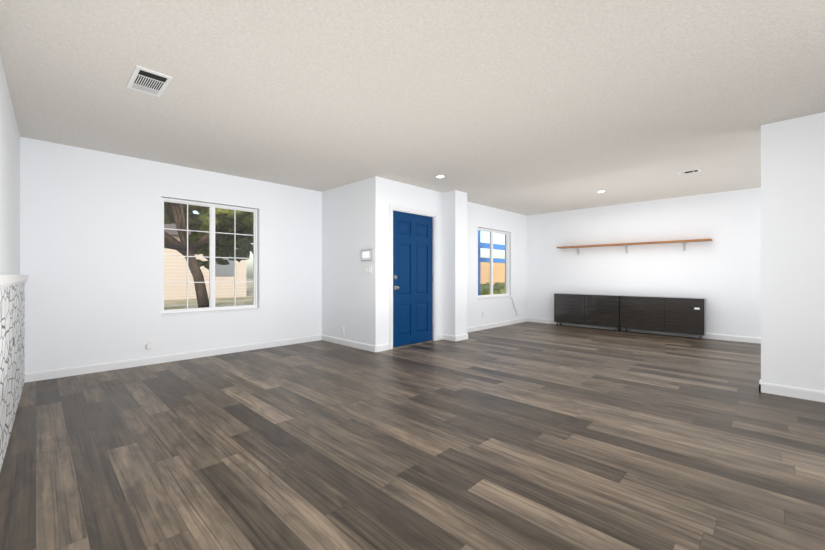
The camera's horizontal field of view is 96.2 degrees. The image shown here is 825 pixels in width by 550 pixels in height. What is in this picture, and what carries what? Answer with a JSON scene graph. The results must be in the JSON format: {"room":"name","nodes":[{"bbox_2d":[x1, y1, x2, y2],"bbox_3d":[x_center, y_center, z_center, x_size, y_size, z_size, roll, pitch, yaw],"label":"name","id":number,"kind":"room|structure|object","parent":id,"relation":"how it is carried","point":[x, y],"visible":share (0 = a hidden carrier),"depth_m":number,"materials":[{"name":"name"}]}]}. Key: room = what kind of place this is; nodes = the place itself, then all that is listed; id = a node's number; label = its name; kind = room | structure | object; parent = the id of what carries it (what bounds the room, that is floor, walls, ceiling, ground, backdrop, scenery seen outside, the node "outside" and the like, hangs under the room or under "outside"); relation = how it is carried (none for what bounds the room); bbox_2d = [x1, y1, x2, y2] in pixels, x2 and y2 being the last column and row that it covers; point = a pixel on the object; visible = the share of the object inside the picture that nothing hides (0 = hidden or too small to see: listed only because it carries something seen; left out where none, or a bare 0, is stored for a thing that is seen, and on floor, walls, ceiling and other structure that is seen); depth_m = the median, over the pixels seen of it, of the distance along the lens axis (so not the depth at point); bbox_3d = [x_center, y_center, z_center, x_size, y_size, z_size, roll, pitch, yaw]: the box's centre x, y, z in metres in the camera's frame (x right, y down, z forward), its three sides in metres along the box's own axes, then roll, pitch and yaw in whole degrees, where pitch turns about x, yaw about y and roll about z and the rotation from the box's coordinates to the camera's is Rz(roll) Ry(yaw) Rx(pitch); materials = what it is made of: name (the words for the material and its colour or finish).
{"room":"living room","nodes":[
{"label":"living room","id":0,"kind":"room"},
{"bbox_2d":[0,56,19,274],"bbox_3d":[-0.827,-0.150,0.404,0.150,2.440,9.240,0,0,-44],"label":"wall","id":1,"kind":"structure","parent":0,"point":[9,198],"depth_m":2.72,"materials":[{"name":"white paint"}]},
{"bbox_2d":[20,137,321,372],"bbox_3d":[-2.692,-0.150,4.987,0.150,2.440,3.560,0,0,45],"label":"wall","id":2,"kind":"structure","parent":0,"point":[90,243],"depth_m":4.27,"materials":[{"name":"white paint"}]},
{"bbox_2d":[145,339,151,348],"bbox_3d":[-3.134,0.820,4.397,0.045,0.114,0.070,0,0,45],"label":"outlet","id":3,"kind":"object","parent":2,"relation":"attached to","point":[148,343],"visible":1,"depth_m":4.39,"materials":[{"name":"white plastic"}]},
{"bbox_2d":[24,335,319,382],"bbox_3d":[-2.687,1.025,4.876,0.013,0.090,3.410,0,0,44],"label":"baseboard","id":4,"kind":"structure","parent":2,"relation":"attached to","point":[79,370],"depth_m":4.44,"materials":[{"name":"white wood"}]},
{"bbox_2d":[161,197,256,313],"bbox_3d":[-2.706,-0.240,5.001,0.070,1.432,1.192,0,0,45],"label":"window","id":5,"kind":"structure","parent":2,"relation":"in","point":[211,282],"depth_m":4.98,"materials":[{"name":"white plastic"}]},
{"bbox_2d":[322,176,383,345],"bbox_3d":[-0.951,-0.150,5.666,1.380,2.440,0.150,0,0,45],"label":"wall","id":6,"kind":"structure","parent":0,"point":[352,228],"depth_m":5.49,"materials":[{"name":"white paint"}]},
{"bbox_2d":[320,335,379,351],"bbox_3d":[-0.994,1.025,5.593,1.363,0.090,0.013,0,0,44],"label":"baseboard","id":7,"kind":"structure","parent":6,"relation":"attached to","point":[363,346],"depth_m":5.50,"materials":[{"name":"white wood"}]},
{"bbox_2d":[361,249,372,260],"bbox_3d":[-0.651,-0.280,5.244,0.240,0.164,0.031,0,0,45],"label":"thermostat","id":8,"kind":"object","parent":6,"relation":"attached to","point":[366,254],"visible":1,"depth_m":5.22,"materials":[{"name":"grey plastic"}]},
{"bbox_2d":[363,266,371,273],"bbox_3d":[-0.645,-0.070,5.250,0.184,0.116,0.014,0,0,45],"label":"switch plate","id":9,"kind":"object","parent":6,"relation":"attached to","point":[367,269],"visible":1,"depth_m":5.24,"materials":[{"name":"white plastic"}]},
{"bbox_2d":[0,322,824,549],"bbox_3d":[1.962,1.120,3.238,9.240,0.100,8.790,0,0,45],"label":"floor","id":10,"kind":"structure","parent":0,"point":[531,436],"depth_m":2.24,"materials":[{"name":"brown wood"}]},
{"bbox_2d":[0,275,27,471],"bbox_3d":[-2.269,0.534,2.045,0.052,1.072,4.564,0,0,-44],"label":"fireplace surround","id":11,"kind":"object","parent":10,"relation":"on","point":[12,330],"visible":1,"depth_m":2.48,"materials":[{"name":"stone"}]},
{"bbox_2d":[452,334,467,341],"bbox_3d":[0.799,1.025,6.069,0.013,0.090,0.323,0,0,44],"label":"baseboard","id":12,"kind":"structure","parent":10,"relation":"on","point":[464,336],"depth_m":6.03,"materials":[{"name":"white wood"}]},
{"bbox_2d":[554,293,581,324],"bbox_3d":[3.293,0.740,7.685,0.625,0.660,0.240,0,0,45],"label":"base cabinet","id":13,"kind":"object","parent":10,"relation":"on","point":[567,306],"depth_m":7.62,"materials":[{"name":"brown wood"}]},
{"bbox_2d":[582,294,617,330],"bbox_3d":[3.741,0.740,7.245,0.630,0.660,0.240,0,0,45],"label":"base cabinet","id":14,"kind":"object","parent":10,"relation":"on","point":[597,309],"depth_m":7.17,"materials":[{"name":"brown wood"}]},
{"bbox_2d":[618,297,661,331],"bbox_3d":[4.217,0.740,6.777,0.705,0.660,0.240,0,0,45],"label":"base cabinet","id":15,"kind":"object","parent":10,"relation":"on","point":[639,313],"depth_m":6.70,"materials":[{"name":"brown wood"}]},
{"bbox_2d":[662,297,705,339],"bbox_3d":[4.664,0.740,6.337,0.550,0.660,0.240,0,0,45],"label":"base cabinet","id":16,"kind":"object","parent":10,"relation":"on","point":[683,315],"depth_m":6.24,"materials":[{"name":"brown wood"}]},
{"bbox_2d":[0,0,824,214],"bbox_3d":[1.962,-1.430,3.238,9.240,0.120,8.790,0,0,45],"label":"ceiling","id":17,"kind":"structure","parent":0,"point":[528,107],"depth_m":2.72,"materials":[{"name":"white paint"}]},
{"bbox_2d":[126,65,172,96],"bbox_3d":[-1.870,-1.365,2.627,0.390,0.010,0.205,0,0,45],"label":"ceiling vent","id":18,"kind":"object","parent":17,"relation":"in","point":[147,81],"visible":1,"depth_m":2.60,"materials":[{"name":"white metal"}]},
{"bbox_2d":[676,169,700,174],"bbox_3d":[3.656,-1.365,4.897,0.250,0.010,0.140,0,0,45],"label":"ceiling vent","id":19,"kind":"object","parent":17,"relation":"in","point":[688,171],"visible":1,"depth_m":4.87,"materials":[{"name":"white metal"}]},
{"bbox_2d":[384,178,441,343],"bbox_3d":[0.048,-0.150,5.806,0.150,2.440,1.450,0,0,45],"label":"wall","id":20,"kind":"structure","parent":0,"point":[396,193],"depth_m":5.57,"materials":[{"name":"white paint"}]},
{"bbox_2d":[393,211,432,346],"bbox_3d":[0.026,0.059,5.700,0.121,1.990,0.908,0,0,45],"label":"entry door","id":21,"kind":"structure","parent":20,"relation":"in","point":[412,278],"depth_m":5.70,"materials":[{"name":"blue paint"}]},
{"bbox_2d":[389,204,437,349],"bbox_3d":[-0.013,0.029,5.733,0.166,2.082,1.052,0,0,45],"label":"door frame","id":22,"kind":"structure","parent":20,"relation":"attached to","point":[395,207],"depth_m":5.72,"materials":[{"name":"white wood"}]},
{"bbox_2d":[393,340,433,348],"bbox_3d":[-0.031,1.064,5.750,0.175,0.012,0.908,0,0,45],"label":"door sill","id":23,"kind":"structure","parent":20,"relation":"attached to","point":[412,344],"depth_m":5.67,"materials":[{"name":"silver metal"}]},
{"bbox_2d":[442,190,466,335],"bbox_3d":[0.646,-0.150,6.236,0.440,2.440,0.320,0,0,45],"label":"column","id":24,"kind":"structure","parent":0,"point":[454,262],"depth_m":6.07,"materials":[{"name":"white paint"}]},
{"bbox_2d":[467,201,526,327],"bbox_3d":[1.571,-0.150,7.555,0.150,2.440,3.180,0,0,45],"label":"wall","id":25,"kind":"structure","parent":0,"point":[514,226],"depth_m":7.69,"materials":[{"name":"white paint"}]},
{"bbox_2d":[478,228,507,297],"bbox_3d":[1.630,-0.240,7.644,0.070,1.372,1.242,0,0,45],"label":"window","id":26,"kind":"structure","parent":25,"relation":"in","point":[491,291],"depth_m":7.62,"materials":[{"name":"white plastic"}]},
{"bbox_2d":[467,318,527,331],"bbox_3d":[1.622,1.025,7.491,0.013,0.090,2.840,0,0,44],"label":"baseboard","id":27,"kind":"structure","parent":25,"relation":"attached to","point":[470,329],"depth_m":7.58,"materials":[{"name":"white wood"}]},
{"bbox_2d":[527,187,760,337],"bbox_3d":[5.486,-0.150,5.832,7.850,2.440,0.150,0,0,45],"label":"wall","id":28,"kind":"structure","parent":0,"point":[720,272],"depth_m":6.68,"materials":[{"name":"white paint"}]},
{"bbox_2d":[557,239,711,254],"bbox_3d":[4.032,-0.507,7.013,2.560,0.178,0.197,0,0,45],"label":"wood shelf","id":29,"kind":"object","parent":28,"relation":"attached to","point":[657,242],"visible":1,"depth_m":6.81,"materials":[{"name":"brown wood"}]},
{"bbox_2d":[528,318,760,343],"bbox_3d":[5.375,1.025,5.826,7.700,0.090,0.013,0,0,44],"label":"baseboard","id":30,"kind":"structure","parent":28,"relation":"attached to","point":[710,336],"depth_m":6.48,"materials":[{"name":"white wood"}]},
{"bbox_2d":[761,112,824,390],"bbox_3d":[4.553,-0.150,2.136,3.700,2.440,0.130,0,0,45],"label":"wall","id":31,"kind":"structure","parent":0,"point":[792,252],"depth_m":3.24,"materials":[{"name":"white paint"}]},
{"bbox_2d":[759,379,824,402],"bbox_3d":[4.498,1.025,2.089,3.713,0.090,0.013,0,0,44],"label":"baseboard","id":32,"kind":"structure","parent":31,"relation":"attached to","point":[799,393],"depth_m":3.24,"materials":[{"name":"white wood"}]},
{"label":"outside","id":33,"kind":"structure","parent":0,"visible":0},
{"bbox_2d":[164,279,252,309],"bbox_3d":[-37.252,1.290,50.628,115.889,0.200,140.000,0,0,45],"label":"ground","id":34,"kind":"structure","parent":33,"point":[240,301],"depth_m":16.62,"materials":[{"name":"grey concrete"}]},
{"bbox_2d":[164,223,245,299],"bbox_3d":[-15.308,-1.220,20.090,8.800,4.820,10.000,0,0,45],"label":"house","id":35,"kind":"structure","parent":34,"relation":"on","point":[176,270],"depth_m":18.67,"materials":[{"name":"beige paint"}]},
{"bbox_2d":[164,202,252,307],"bbox_3d":[-4.586,-0.870,7.673,5.642,4.128,7.551,0,0,40],"label":"tree","id":36,"kind":"object","parent":34,"relation":"on","point":[193,245],"depth_m":7.51,"materials":[{"name":"green plant"}]},
{"bbox_2d":[478,230,504,294],"bbox_3d":[1.751,-0.120,10.057,0.120,2.620,10.200,0,0,45],"label":"frame","id":37,"kind":"object","parent":34,"relation":"on","point":[497,246],"depth_m":10.24,"materials":[{"name":"blue paint"}]},
{"bbox_2d":[480,282,504,294],"bbox_3d":[2.875,0.814,14.098,3.153,1.264,7.858,0,0,45],"label":"bushes","id":38,"kind":"object","parent":34,"relation":"on","point":[486,286],"depth_m":13.21,"materials":[{"name":"green plant"}]},
{"bbox_2d":[480,257,504,284],"bbox_3d":[3.045,0.195,16.695,0.060,1.990,16.085,0,0,45],"label":"fence","id":39,"kind":"object","parent":34,"relation":"on","point":[496,275],"depth_m":17.44,"materials":[{"name":"beige wood"}]}
]}

